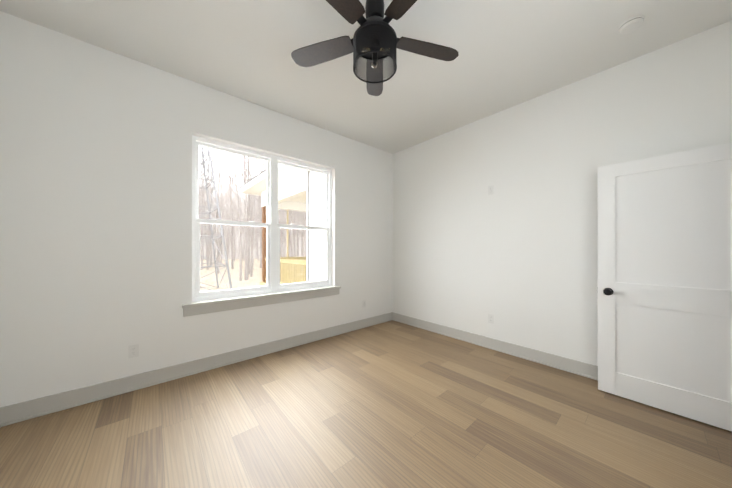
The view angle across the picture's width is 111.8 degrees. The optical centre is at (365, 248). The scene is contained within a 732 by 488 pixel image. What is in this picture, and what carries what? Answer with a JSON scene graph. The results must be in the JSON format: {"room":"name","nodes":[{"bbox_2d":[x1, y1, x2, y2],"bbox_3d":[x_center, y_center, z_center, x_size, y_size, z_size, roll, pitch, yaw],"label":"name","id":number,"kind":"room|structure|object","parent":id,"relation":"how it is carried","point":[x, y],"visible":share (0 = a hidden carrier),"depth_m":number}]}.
{"room":"empty bedroom","nodes":[
{"label":"empty bedroom","id":0,"kind":"room"},
{"bbox_2d":[0,11,391,406],"bbox_3d":[-1.162,-0.220,3.249,4.600,3.040,0.180,0,0,-41],"label":"wall","id":1,"kind":"structure","parent":0,"point":[95,212],"depth_m":2.23},
{"bbox_2d":[128,344,138,357],"bbox_3d":[-2.136,0.943,2.279,0.070,0.115,0.008,0,0,-41],"label":"electrical outlet","id":2,"kind":"object","parent":1,"relation":"attached to","point":[133,350],"visible":1,"depth_m":2.28},
{"bbox_2d":[0,312,391,425],"bbox_3d":[-1.093,1.232,3.167,4.200,0.135,0.030,0,0,-41],"label":"baseboard","id":3,"kind":"structure","parent":1,"relation":"attached to","point":[25,410],"depth_m":2.38},
{"bbox_2d":[182,135,340,316],"bbox_3d":[-1.179,-0.258,3.200,1.940,1.904,0.212,0,0,-41],"label":"window","id":4,"kind":"structure","parent":1,"relation":"in","point":[272,225],"depth_m":3.14},
{"bbox_2d":[0,320,731,487],"bbox_3d":[0.474,1.347,1.355,4.600,0.100,5.180,0,0,-41],"label":"floor","id":5,"kind":"structure","parent":0,"point":[392,404],"depth_m":1.77},
{"bbox_2d":[0,0,731,153],"bbox_3d":[0.474,-1.804,1.361,4.600,0.120,5.180,0,0,-41],"label":"ceiling","id":6,"kind":"structure","parent":0,"point":[511,53],"depth_m":2.13},
{"bbox_2d":[291,0,458,95],"bbox_3d":[0.073,-1.503,1.704,1.289,0.480,1.268,0,0,-41],"label":"ceiling fan","id":7,"kind":"object","parent":6,"relation":"hanging from","point":[374,42],"visible":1,"depth_m":1.77},
{"bbox_2d":[618,15,644,34],"bbox_3d":[2.053,-1.723,1.920,0.144,0.039,0.144,0,0,-41],"label":"smoke detector","id":8,"kind":"object","parent":6,"relation":"attached to","point":[631,24],"visible":1,"depth_m":1.90},
{"bbox_2d":[392,20,731,365],"bbox_3d":[2.178,-0.221,2.713,0.150,3.040,5.000,0,0,-41],"label":"wall","id":9,"kind":"structure","parent":0,"point":[515,254],"depth_m":2.83},
{"bbox_2d":[488,314,493,323],"bbox_3d":[1.627,0.915,3.227,0.008,0.115,0.070,0,0,-41],"label":"electrical outlet","id":10,"kind":"object","parent":9,"relation":"attached to","point":[490,318],"visible":1,"depth_m":3.23},
{"bbox_2d":[488,185,493,194],"bbox_3d":[1.627,-0.760,3.230,0.008,0.115,0.070,0,0,-41],"label":"outlet","id":11,"kind":"object","parent":9,"relation":"attached to","point":[490,190],"visible":1,"depth_m":3.23},
{"bbox_2d":[392,312,597,379],"bbox_3d":[1.668,1.232,3.162,0.030,0.135,3.590,0,0,-41],"label":"baseboard","id":12,"kind":"structure","parent":9,"relation":"attached to","point":[587,370],"depth_m":3.04},
{"label":"outside","id":13,"kind":"structure","parent":0,"visible":0},
{"bbox_2d":[200,259,300,291],"bbox_3d":[-24.637,2.370,42.452,160.000,0.200,89.800,0,0,-41],"label":"ground","id":14,"kind":"structure","parent":13,"point":[236,284],"depth_m":19.07},
{"bbox_2d":[198,146,232,290],"bbox_3d":[-8.534,-4.051,11.701,3.400,12.567,3.400,0,0,-41],"label":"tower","id":15,"kind":"structure","parent":14,"relation":"on","point":[219,215],"depth_m":11.60},
{"bbox_2d":[198,147,306,280],"bbox_3d":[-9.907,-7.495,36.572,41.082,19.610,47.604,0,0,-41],"label":"trees","id":16,"kind":"object","parent":14,"relation":"on","point":[249,236],"depth_m":22.00},
{"bbox_2d":[246,206,306,287],"bbox_3d":[-2.140,0.242,10.125,4.080,3.940,4.738,0,0,-41],"label":"porch deck","id":17,"kind":"object","parent":14,"relation":"on","point":[293,269],"depth_m":9.03},
{"bbox_2d":[240,164,306,211],"bbox_3d":[-0.683,-2.753,8.772,4.855,2.046,8.500,0,0,-41],"label":"porch roof","id":18,"kind":"structure","parent":17,"relation":"on","point":[293,203],"depth_m":8.69},
{"bbox_2d":[307,170,308,281],"bbox_3d":[-0.348,-0.071,8.433,3.586,4.560,0.156,0,0,-41],"label":"wall","id":19,"kind":"structure","parent":14,"relation":"on","point":[307,170],"depth_m":7.27},
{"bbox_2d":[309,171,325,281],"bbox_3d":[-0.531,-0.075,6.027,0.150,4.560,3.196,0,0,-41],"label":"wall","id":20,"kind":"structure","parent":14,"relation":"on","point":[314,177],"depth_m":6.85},
{"bbox_3d":[2.429,0.212,1.352,1.040,2.170,0.190,0,0,-41],"label":"door frame","id":21,"kind":"structure","parent":0,"visible":0},
{"bbox_2d":[598,143,731,430],"bbox_3d":[2.411,0.271,1.952,0.171,2.030,0.860,0,0,-41],"label":"door","id":22,"kind":"structure","parent":21,"relation":"attached to","point":[665,282],"depth_m":1.96}
]}

